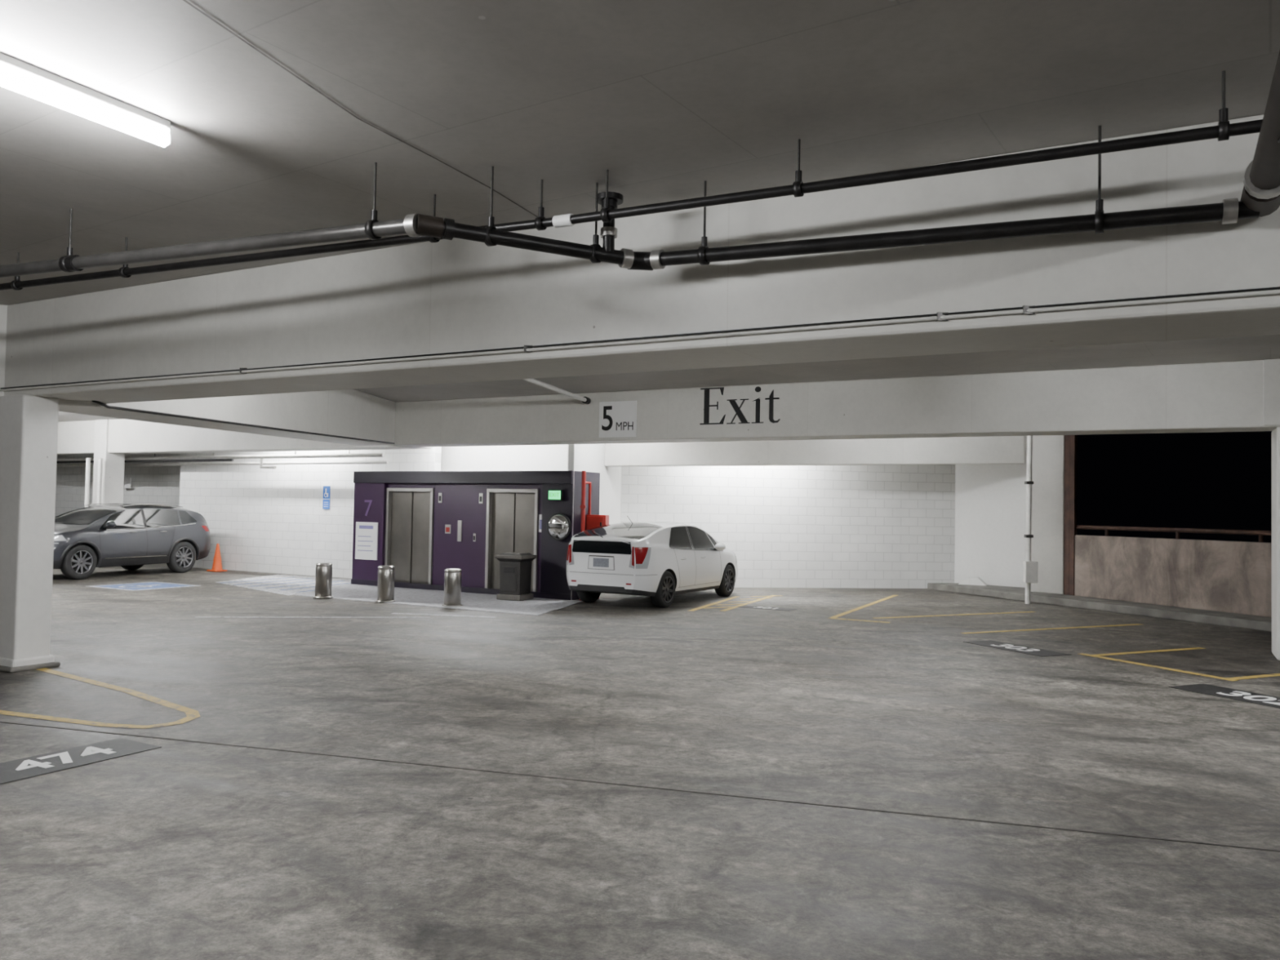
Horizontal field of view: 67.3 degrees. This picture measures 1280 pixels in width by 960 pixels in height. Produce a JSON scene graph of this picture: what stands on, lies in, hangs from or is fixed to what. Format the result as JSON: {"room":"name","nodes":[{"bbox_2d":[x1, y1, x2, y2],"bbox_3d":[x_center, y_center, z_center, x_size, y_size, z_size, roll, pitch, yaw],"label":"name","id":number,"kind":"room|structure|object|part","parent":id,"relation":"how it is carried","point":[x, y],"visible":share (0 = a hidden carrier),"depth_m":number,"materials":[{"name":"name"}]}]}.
{"room":"parking garage","nodes":[
{"label":"parking garage","id":0,"kind":"room"},
{"bbox_2d":[54,453,181,516],"bbox_3d":[-18.663,0.414,30.308,15.502,3.750,0.200,0,-2,29],"label":"wall","id":1,"kind":"structure","parent":0,"point":[150,484],"depth_m":28.10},
{"bbox_2d":[123,477,130,488],"bbox_3d":[-14.903,0.087,27.902,0.400,0.300,0.010,0,-2,29],"label":"sign","id":2,"kind":"object","parent":1,"relation":"attached to","point":[126,480],"visible":0.64,"depth_m":27.87,"materials":[{"name":"white"}]},
{"bbox_2d":[178,446,441,578],"bbox_3d":[-8.236,0.397,23.208,8.606,3.750,0.201,0,-2,29],"label":"wall","id":3,"kind":"structure","parent":0,"point":[260,520],"depth_m":23.33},
{"bbox_2d":[322,499,329,509],"bbox_3d":[-7.377,0.570,22.605,0.220,0.220,0.013,0,-2,28],"label":"parking sign","id":4,"kind":"object","parent":3,"relation":"attached to","point":[326,503],"visible":1,"depth_m":22.60,"materials":[{"name":"blue metal"}]},
{"bbox_2d":[322,485,330,498],"bbox_3d":[-7.372,0.290,22.612,0.220,0.300,0.013,0,-2,29],"label":"parking sign","id":5,"kind":"object","parent":3,"relation":"attached to","point":[326,488],"visible":1,"depth_m":22.60,"materials":[{"name":"blue metal"}]},
{"bbox_2d":[440,444,622,523],"bbox_3d":[-3.191,0.446,21.784,5.686,3.750,0.201,1,-2,10],"label":"wall","id":6,"kind":"structure","parent":0,"point":[523,457],"depth_m":21.68,"materials":[{"name":"white paint"}]},
{"bbox_2d":[568,444,621,536],"bbox_3d":[-0.886,0.425,19.620,0.121,3.750,3.386,1,-2,14],"label":"wall","id":7,"kind":"structure","parent":0,"point":[581,457],"depth_m":19.78,"materials":[{"name":"white paint"}]},
{"bbox_2d":[0,563,1279,959],"bbox_3d":[-5.040,2.167,13.440,42.000,0.262,45.000,1,-2,0],"label":"floor","id":8,"kind":"structure","parent":0,"point":[178,850],"depth_m":6.15,"materials":[{"name":"concrete"}]},
{"bbox_2d":[0,654,54,666],"bbox_3d":[-6.697,1.861,10.057,1.260,0.120,0.420,0,-2,29],"label":"curb","id":9,"kind":"object","parent":8,"relation":"on","point":[46,659],"visible":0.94,"depth_m":9.70,"materials":[{"name":"paint"}]},
{"bbox_2d":[0,394,58,659],"bbox_3d":[-6.673,0.529,10.096,1.200,2.785,0.360,0,-2,29],"label":"column","id":10,"kind":"structure","parent":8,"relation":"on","point":[28,424],"depth_m":9.77,"materials":[{"name":"paint"}]},
{"bbox_2d":[0,661,60,672],"bbox_3d":[-6.698,1.896,10.056,1.340,0.050,0.500,0,-2,29],"label":"plinth","id":11,"kind":"object","parent":8,"relation":"on","point":[4,668],"visible":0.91,"depth_m":9.68,"materials":[{"name":"concrete"}]},
{"bbox_2d":[0,737,161,784],"bbox_3d":[-3.904,1.858,6.307,0.480,0.007,1.340,0,-2,29],"label":"parking space number","id":12,"kind":"object","parent":8,"relation":"on","point":[46,763],"visible":1,"depth_m":6.43,"materials":[{"name":"grey paint"}]},
{"bbox_2d":[92,419,124,567],"bbox_3d":[-13.658,0.342,24.693,0.515,3.750,0.515,0,-2,29],"label":"shaft","id":13,"kind":"object","parent":8,"relation":"on","point":[113,464],"visible":0.38,"depth_m":24.52,"materials":[{"name":"paint"}]},
{"bbox_2d":[53,502,210,579],"bbox_3d":[-12.214,1.352,22.096,2.225,1.634,4.519,0,-2,23],"label":"suv car","id":14,"kind":"object","parent":8,"relation":"on","point":[130,536],"visible":0.83,"depth_m":21.68,"materials":[{"name":"grey paint"}]},
{"bbox_2d":[102,520,115,528],"bbox_3d":[-11.616,0.971,21.041,0.309,0.165,0.174,1,-2,0],"label":"mirror","id":15,"kind":"object","parent":14,"relation":"attached to","point":[110,524],"depth_m":21.00,"materials":[{"name":"grey paint"}]},
{"bbox_3d":[-12.491,0.595,22.981,0.024,0.081,1.654,0,-2,23],"label":"roof rail","id":16,"kind":"part","parent":14,"relation":"part of","materials":[{"name":"silver metal"}]},
{"bbox_3d":[-11.265,1.069,22.100,0.012,0.136,2.600,0,-2,23],"label":"window trim","id":17,"kind":"part","parent":14,"relation":"part of","materials":[{"name":"silver metal"}]},
{"bbox_3d":[-11.383,0.602,22.519,0.024,0.081,1.654,0,-2,23],"label":"roof rail","id":18,"kind":"part","parent":14,"relation":"part of","materials":[{"name":"silver metal"}]},
{"bbox_2d":[201,525,209,531],"bbox_3d":[-10.677,1.192,23.699,0.098,0.140,0.510,1,-2,-8],"label":"tail lamp","id":19,"kind":"object","parent":14,"relation":"attached to","point":[204,528],"depth_m":23.55,"materials":[{"name":"red plastic"}]},
{"bbox_2d":[86,582,201,591],"bbox_3d":[-9.940,2.125,19.292,1.500,0.006,1.500,0,-2,29],"label":"parking marking","id":20,"kind":"object","parent":8,"relation":"on","point":[147,585],"visible":1,"depth_m":19.22,"materials":[{"name":"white paint"}]},
{"bbox_2d":[206,543,226,571],"bbox_3d":[-10.436,1.909,23.749,0.337,0.680,0.337,0,-2,29],"label":"traffic cone","id":21,"kind":"object","parent":8,"relation":"on","point":[217,565],"visible":1,"depth_m":23.68,"materials":[{"name":"orange plastic"}]},
{"bbox_2d":[215,574,351,595],"bbox_3d":[-7.591,2.200,20.421,4.265,0.008,3.422,0,-2,29],"label":"aisle","id":22,"kind":"object","parent":8,"relation":"on","point":[285,584],"visible":0.78,"depth_m":20.40,"materials":[{"name":"white paint"}]},
{"bbox_2d":[313,562,333,599],"bbox_3d":[-5.774,1.831,17.552,0.350,0.645,0.350,1,-2,0],"label":"bollard","id":23,"kind":"object","parent":8,"relation":"on","point":[323,573],"visible":1,"depth_m":17.43,"materials":[{"name":"silver metal"}]},
{"bbox_2d":[375,565,395,602],"bbox_3d":[-4.504,1.840,17.052,0.350,0.645,0.350,1,-2,0],"label":"bollard","id":24,"kind":"object","parent":8,"relation":"on","point":[385,585],"visible":1,"depth_m":16.93,"materials":[{"name":"silver metal"}]},
{"bbox_2d":[441,568,462,606],"bbox_3d":[-3.224,1.848,16.552,0.350,0.645,0.350,1,-2,0],"label":"bollard","id":25,"kind":"object","parent":8,"relation":"on","point":[452,576],"visible":1,"depth_m":16.43,"materials":[{"name":"silver metal"}]},
{"bbox_2d":[351,470,599,599],"bbox_3d":[-3.477,1.046,19.672,5.560,2.420,1.030,0,-2,29],"label":"bank","id":26,"kind":"object","parent":8,"relation":"on","point":[430,522],"visible":0.94,"depth_m":19.20,"materials":[{"name":"purple paint"}]},
{"bbox_2d":[355,521,377,559],"bbox_3d":[-5.790,1.289,20.360,0.620,0.790,0.024,0,-2,29],"label":"poster","id":27,"kind":"object","parent":26,"relation":"attached to","point":[366,533],"visible":1,"depth_m":20.35,"materials":[{"name":"paper"}]},
{"bbox_3d":[-4.991,1.238,20.156,0.559,1.990,0.060,0,-2,29],"label":"door panel","id":28,"kind":"part","parent":26,"relation":"part of","materials":[{"name":"metal"}]},
{"bbox_3d":[-4.480,1.239,19.900,0.559,1.990,0.060,0,-2,29],"label":"door panel","id":29,"kind":"part","parent":26,"relation":"part of","materials":[{"name":"metal"}]},
{"bbox_3d":[-3.733,2.178,19.207,5.560,0.120,0.015,0,-2,29],"label":"kick plate","id":30,"kind":"part","parent":26,"relation":"part of","materials":[{"name":"grey metal"}]},
{"bbox_3d":[-2.686,1.243,18.895,0.534,1.990,0.060,0,-2,29],"label":"door panel","id":31,"kind":"part","parent":26,"relation":"part of","materials":[{"name":"metal"}]},
{"bbox_3d":[-2.197,1.244,18.651,0.534,1.990,0.060,0,-2,29],"label":"door panel","id":32,"kind":"part","parent":26,"relation":"part of","materials":[{"name":"metal"}]},
{"bbox_2d":[548,489,564,500],"bbox_3d":[-1.579,0.283,18.053,0.300,0.200,0.099,0,-2,29],"label":"exit sign","id":33,"kind":"object","parent":26,"relation":"attached to","point":[553,495],"visible":1,"depth_m":18.00,"materials":[{"name":"green plastic"}]},
{"bbox_2d":[546,512,570,540],"bbox_3d":[-1.523,0.872,17.971,0.520,0.520,0.150,0,-2,29],"label":"convex mirror","id":34,"kind":"object","parent":26,"relation":"attached to","point":[558,525],"visible":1,"depth_m":17.91,"materials":[{"name":"silver glass"}]},
{"bbox_2d":[494,551,537,600],"bbox_3d":[-2.312,1.783,17.875,0.570,0.860,0.570,0,-2,23],"label":"trash receptacle","id":35,"kind":"object","parent":8,"relation":"on","point":[515,568],"visible":1,"depth_m":17.68,"materials":[{"name":"grey concrete"}]},
{"bbox_3d":[-2.400,1.816,17.670,0.300,0.460,0.013,0,-2,23],"label":"panel","id":36,"kind":"part","parent":35,"relation":"part of","materials":[{"name":"grey metal"}]},
{"bbox_3d":[-2.307,1.483,17.884,0.530,0.060,0.530,0,-2,23],"label":"cornice","id":37,"kind":"part","parent":35,"relation":"part of","materials":[{"name":"black metal"}]},
{"bbox_3d":[-2.305,1.373,17.887,0.469,0.040,0.469,0,-2,23],"label":"lid","id":38,"kind":"part","parent":35,"relation":"part of","materials":[{"name":"grey metal"}]},
{"bbox_2d":[579,471,591,600],"bbox_3d":[-1.038,1.040,17.961,0.130,2.420,0.326,0,-2,19],"label":"pipe","id":39,"kind":"object","parent":8,"relation":"on","point":[583,506],"visible":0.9,"depth_m":17.93,"materials":[{"name":"red metal"}]},
{"bbox_2d":[586,514,608,599],"bbox_3d":[-0.825,1.465,18.320,0.400,1.600,0.230,0,-2,20],"label":"cabinet","id":40,"kind":"object","parent":8,"relation":"on","point":[592,521],"visible":0.41,"depth_m":18.26,"materials":[{"name":"red metal"}]},
{"bbox_3d":[-0.845,0.852,18.250,0.340,0.320,0.015,0,-2,20],"label":"door","id":41,"kind":"part","parent":40,"relation":"part of","materials":[{"name":"red metal"}]},
{"bbox_2d":[0,721,1279,852],"bbox_3d":[0.216,1.926,5.973,15.082,0.003,0.018,1,-2,16],"label":"joint","id":42,"kind":"object","parent":8,"relation":"on","point":[0,722],"visible":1,"depth_m":5.92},
{"bbox_2d":[0,595,1279,728],"bbox_3d":[-0.133,2.140,13.658,17.038,0.004,10.074,2,-2,-17],"label":"parking lines","id":43,"kind":"object","parent":8,"relation":"on","point":[191,714],"visible":0.99,"depth_m":10.60,"materials":[{"name":"yellow paint"}]},
{"bbox_2d":[565,515,737,608],"bbox_3d":[0.400,1.490,18.513,2.085,1.605,4.492,0,-2,29],"label":"hatchback car","id":44,"kind":"object","parent":8,"relation":"on","point":[660,561],"visible":1,"depth_m":16.84,"materials":[{"name":"white paint"}]},
{"bbox_2d":[568,544,571,562],"bbox_3d":[-1.224,1.290,16.862,0.045,0.330,0.006,0,-2,29],"label":"tail lamp","id":45,"kind":"object","parent":44,"relation":"attached to","point":[570,545],"depth_m":16.86,"materials":[{"name":"red plastic"}]},
{"bbox_3d":[-0.672,1.421,16.553,0.310,0.150,0.006,0,-2,29],"label":"licence plate","id":46,"kind":"part","parent":44,"relation":"part of","materials":[{"name":"white metal"}]},
{"bbox_3d":[-0.663,1.157,16.570,1.200,0.210,0.006,0,-2,29],"label":"glass","id":47,"kind":"part","parent":44,"relation":"part of","materials":[{"name":"black glass"}]},
{"bbox_3d":[-0.332,0.898,17.173,1.391,0.268,1.150,0,-2,29],"label":"glass","id":48,"kind":"part","parent":44,"relation":"part of","materials":[{"name":"glass"}]},
{"bbox_2d":[631,546,634,566],"bbox_3d":[-0.114,1.293,16.255,0.045,0.330,0.006,0,-2,29],"label":"tail lamp","id":49,"kind":"object","parent":44,"relation":"attached to","point":[633,548],"depth_m":16.25,"materials":[{"name":"plastic"}]},
{"bbox_2d":[634,546,651,568],"bbox_3d":[0.058,1.322,16.307,0.324,0.360,0.066,2,-2,-28],"label":"tail lamp","id":50,"kind":"object","parent":44,"relation":"attached to","point":[642,555],"depth_m":16.28,"materials":[{"name":"red plastic"}]},
{"bbox_3d":[1.097,1.308,18.069,0.011,0.137,2.320,0,-2,29],"label":"window trim","id":51,"kind":"part","parent":44,"relation":"part of","materials":[{"name":"black plastic"}]},
{"bbox_2d":[737,605,796,610],"bbox_3d":[2.259,2.282,17.142,1.000,0.007,0.350,0,-2,30],"label":"stall number","id":52,"kind":"object","parent":8,"relation":"on","point":[745,606],"visible":1,"depth_m":17.13,"materials":[{"name":"white paint"}]},
{"bbox_2d":[963,640,1071,656],"bbox_3d":[4.911,2.199,12.594,0.500,0.007,1.350,2,-2,-25],"label":"stall number","id":53,"kind":"object","parent":8,"relation":"on","point":[1022,649],"visible":1,"depth_m":12.52,"materials":[{"name":"paint"}]},
{"bbox_2d":[1022,435,1037,604],"bbox_3d":[7.802,0.482,15.306,0.244,3.700,7.391,1,-2,-2],"label":"conduit","id":54,"kind":"object","parent":8,"relation":"on","point":[1029,567],"visible":0.81,"depth_m":18.89,"materials":[{"name":"white metal"}]},
{"bbox_2d":[927,582,1271,631],"bbox_3d":[10.729,2.290,14.588,1.451,0.150,16.994,2,-2,-24],"label":"concrete curb","id":55,"kind":"object","parent":8,"relation":"on","point":[1190,615],"visible":0.77,"depth_m":17.56,"materials":[{"name":"grey concrete"}]},
{"bbox_2d":[958,577,987,586],"bbox_3d":[7.510,2.277,21.697,0.600,0.170,0.240,0,-2,29],"label":"wheel stop","id":56,"kind":"object","parent":55,"relation":"on","point":[969,580],"visible":1,"depth_m":21.60,"materials":[{"name":"white paint"}]},
{"bbox_2d":[1031,435,1064,594],"bbox_3d":[8.617,0.534,20.072,0.739,3.600,0.878,0,-2,42],"label":"column","id":57,"kind":"structure","parent":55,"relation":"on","point":[1048,451],"depth_m":19.71,"materials":[{"name":"grey concrete"}]},
{"bbox_2d":[1063,435,1077,595],"bbox_3d":[8.731,0.520,19.503,0.220,3.600,0.140,2,-2,-24],"label":"flange","id":58,"kind":"object","parent":55,"relation":"on","point":[1067,437],"visible":0.33,"depth_m":19.45,"materials":[{"name":"metal"}]},
{"bbox_2d":[1069,435,1076,595],"bbox_3d":[8.711,0.515,19.351,0.060,3.600,0.120,2,-2,-24],"label":"web","id":59,"kind":"object","parent":55,"relation":"on","point":[1073,448],"visible":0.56,"depth_m":19.32,"materials":[{"name":"metal"}]},
{"bbox_2d":[1168,683,1279,708],"bbox_3d":[6.013,2.125,9.346,0.550,0.007,1.500,2,-2,-25],"label":"stall number","id":60,"kind":"object","parent":8,"relation":"on","point":[1211,690],"visible":1,"depth_m":9.54,"materials":[{"name":"paint"}]},
{"bbox_2d":[1271,426,1279,660],"bbox_3d":[8.480,0.796,12.047,0.900,2.910,0.700,0,-2,29],"label":"shaft","id":61,"kind":"object","parent":8,"relation":"on","point":[1276,433],"visible":1,"depth_m":12.03,"materials":[{"name":"paint"}]},
{"bbox_2d":[0,0,1279,422],"bbox_3d":[-4.968,-1.849,13.556,42.000,0.300,45.000,1,-2,0],"label":"ceiling","id":62,"kind":"structure","parent":0,"point":[668,98],"depth_m":4.78,"materials":[{"name":"concrete"}]},
{"bbox_2d":[0,52,171,147],"bbox_3d":[-3.072,-1.868,4.029,0.084,0.140,2.423,0,-2,28],"label":"fluorescent light fixture","id":63,"kind":"object","parent":62,"relation":"attached to","point":[16,75],"visible":1,"depth_m":4.66,"materials":[{"name":"white plastic"}]},
{"bbox_2d":[0,304,395,445],"bbox_3d":[-5.805,-1.168,14.627,1.006,1.030,9.555,1,-2,7],"label":"concrete beam","id":64,"kind":"structure","parent":62,"relation":"attached to","point":[351,413],"depth_m":14.41,"materials":[{"name":"white concrete"}]},
{"bbox_2d":[56,449,388,568],"bbox_3d":[-12.086,0.351,24.015,14.302,3.750,1.535,0,-2,29],"label":"pipe","id":65,"kind":"object","parent":62,"relation":"hanging from","point":[87,460],"visible":0.66,"depth_m":23.88,"materials":[{"name":"metal"}]},
{"bbox_2d":[57,418,431,455],"bbox_3d":[-12.150,-1.102,24.005,17.553,0.850,0.550,0,-2,29],"label":"concrete beam","id":66,"kind":"structure","parent":62,"relation":"attached to","point":[126,436],"depth_m":23.24,"materials":[{"name":"white concrete"}]},
{"bbox_2d":[182,0,537,217],"bbox_3d":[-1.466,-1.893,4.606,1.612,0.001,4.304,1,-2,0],"label":"conduit","id":67,"kind":"object","parent":62,"relation":"attached to","point":[185,1],"depth_m":4.73,"materials":[{"name":"grey metal"}]},
{"bbox_2d":[521,378,591,404],"bbox_3d":[-1.482,-1.471,15.031,1.251,0.175,3.587,1,-2,0],"label":"conduit","id":68,"kind":"object","parent":62,"relation":"attached to","point":[585,400],"depth_m":15.55,"materials":[{"name":"grey metal"}]},
{"bbox_2d":[0,50,1279,290],"bbox_3d":[-3.924,-1.634,5.314,12.978,0.568,5.601,0,-2,29],"label":"pipe","id":69,"kind":"object","parent":62,"relation":"hanging from","point":[1260,195],"visible":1,"depth_m":5.51,"materials":[{"name":"metal"}]},
{"bbox_3d":[-5.096,-1.744,7.876,0.014,0.243,0.014,1,-2,0],"label":"rod","id":70,"kind":"part","parent":69,"relation":"part of","materials":[{"name":"grey metal"}]},
{"bbox_3d":[-3.947,-1.709,6.664,0.014,0.341,0.014,1,-2,0],"label":"rod","id":71,"kind":"part","parent":69,"relation":"part of","materials":[{"name":"grey metal"}]},
{"bbox_3d":[-3.937,-1.738,7.365,0.014,0.243,0.014,1,-2,0],"label":"rod","id":72,"kind":"part","parent":69,"relation":"part of","materials":[{"name":"grey metal"}]},
{"bbox_3d":[-1.558,-1.688,5.649,0.014,0.355,0.014,1,-2,0],"label":"rod","id":73,"kind":"part","parent":69,"relation":"part of","materials":[{"name":"black metal"}]},
{"bbox_3d":[-1.329,-1.724,6.215,0.014,0.243,0.014,1,-2,0],"label":"rod","id":74,"kind":"part","parent":69,"relation":"part of","materials":[{"name":"black metal"}]},
{"bbox_3d":[-0.876,-1.667,5.679,0.014,0.372,0.014,1,-2,0],"label":"rod","id":75,"kind":"part","parent":69,"relation":"part of","materials":[{"name":"black metal"}]},
{"bbox_3d":[-0.604,-1.720,5.896,0.014,0.243,0.014,1,-2,0],"label":"rod","id":76,"kind":"part","parent":69,"relation":"part of","materials":[{"name":"black metal"}]},
{"bbox_3d":[-0.269,-1.637,5.933,0.014,0.396,0.014,1,-2,0],"label":"rod","id":77,"kind":"part","parent":69,"relation":"part of","materials":[{"name":"black metal"}]},
{"bbox_3d":[-0.196,-1.718,5.702,0.014,0.243,0.014,1,-2,0],"label":"rod","id":78,"kind":"part","parent":69,"relation":"part of","materials":[{"name":"black metal"}]},
{"bbox_3d":[0.395,-1.617,5.865,0.014,0.415,0.014,1,-2,0],"label":"rod","id":79,"kind":"part","parent":69,"relation":"part of","materials":[{"name":"black metal"}]},
{"bbox_3d":[0.856,-1.715,5.182,0.014,0.243,0.014,1,-2,0],"label":"rod","id":80,"kind":"part","parent":69,"relation":"part of","materials":[{"name":"black metal"}]},
{"bbox_3d":[2.355,-1.589,4.927,0.014,0.454,0.014,1,-2,0],"label":"rod","id":81,"kind":"part","parent":69,"relation":"part of","materials":[{"name":"black metal"}]},
{"bbox_3d":[2.611,-1.708,4.302,0.014,0.243,0.014,1,-2,0],"label":"rod","id":82,"kind":"part","parent":69,"relation":"part of","materials":[{"name":"black metal"}]},
{"bbox_2d":[4,114,1279,403],"bbox_3d":[-3.027,-1.324,8.532,29.066,0.970,0.830,0,-2,29],"label":"concrete beam","id":83,"kind":"structure","parent":62,"relation":"attached to","point":[455,295],"depth_m":6.19,"materials":[{"name":"white concrete"}]},
{"bbox_2d":[0,286,1279,444],"bbox_3d":[2.069,-0.752,10.106,20.517,0.212,8.642,0,-2,29],"label":"conduit","id":84,"kind":"object","parent":83,"relation":"attached to","point":[1024,309],"visible":0.98,"depth_m":6.19,"materials":[{"name":"metal"}]},
{"bbox_2d":[604,435,1024,466],"bbox_3d":[3.740,-0.770,20.408,8.991,1.150,0.349,1,-2,-4],"label":"concrete beam","id":85,"kind":"structure","parent":62,"relation":"attached to","point":[1002,450],"depth_m":20.24,"materials":[{"name":"white concrete"}]},
{"bbox_2d":[393,360,1279,447],"bbox_3d":[2.088,-1.088,15.607,15.616,0.850,0.700,0,-2,29],"label":"concrete beam","id":86,"kind":"structure","parent":62,"relation":"attached to","point":[1222,396],"depth_m":14.28,"materials":[{"name":"white concrete"}]},
{"bbox_2d":[599,400,636,437],"bbox_3d":[-0.385,-1.045,16.549,0.740,0.620,0.015,0,-2,29],"label":"speed limit sign","id":87,"kind":"object","parent":86,"relation":"attached to","point":[616,419],"visible":1,"depth_m":16.54,"materials":[{"name":"white metal"}]},
{"bbox_2d":[699,386,779,424],"bbox_3d":[1.601,-1.202,15.473,1.393,0.606,0.004,0,-2,29],"label":"exit lettering","id":88,"kind":"object","parent":86,"relation":"attached to","point":[706,404],"visible":1,"depth_m":15.48,"materials":[{"name":"black paint"}]},
{"bbox_2d":[1263,359,1279,425],"bbox_3d":[8.277,-1.096,11.815,1.040,0.830,0.030,0,-2,29],"label":"haunch","id":89,"kind":"object","parent":86,"relation":"attached to","point":[1271,366],"visible":1,"depth_m":12.01,"materials":[{"name":"paint"}]},
{"bbox_2d":[621,464,955,588],"bbox_3d":[3.425,0.569,21.893,7.892,3.750,0.200,1,-2,-9],"label":"wall","id":90,"kind":"structure","parent":0,"point":[837,526],"depth_m":21.87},
{"bbox_2d":[954,435,1026,587],"bbox_3d":[8.183,0.650,21.743,2.122,3.750,0.200,-1,-2,43],"label":"wall","id":91,"kind":"structure","parent":0,"point":[990,500],"depth_m":21.79,"materials":[{"name":"white paint"}]},
{"bbox_2d":[1074,534,1271,617],"bbox_3d":[11.350,1.593,13.628,0.200,1.210,13.000,2,-2,-24],"label":"wall","id":92,"kind":"structure","parent":0,"point":[1216,575],"depth_m":17.20,"materials":[{"name":"beige concrete"}]},
{"bbox_2d":[1075,524,1271,542],"bbox_3d":[11.362,0.919,13.648,0.080,0.260,13.000,2,-2,-24],"label":"metal railing","id":93,"kind":"object","parent":92,"relation":"on","point":[1260,533],"visible":0.99,"depth_m":17.31,"materials":[{"name":"metal"}]},
{"bbox_3d":[9.083,1.044,18.707,0.070,0.220,0.070,1,-2,0],"label":"post","id":94,"kind":"part","parent":93,"relation":"part of","materials":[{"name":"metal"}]},
{"bbox_3d":[11.363,0.829,13.650,0.080,0.080,13.000,2,-2,-24],"label":"rail","id":95,"kind":"part","parent":93,"relation":"part of","materials":[{"name":"metal"}]},
{"bbox_3d":[9.699,1.015,17.339,0.070,0.220,0.070,1,-2,0],"label":"post","id":96,"kind":"part","parent":93,"relation":"part of","materials":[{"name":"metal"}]},
{"bbox_3d":[10.315,0.987,15.972,0.070,0.220,0.070,1,-2,0],"label":"post","id":97,"kind":"part","parent":93,"relation":"part of","materials":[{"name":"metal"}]}
]}

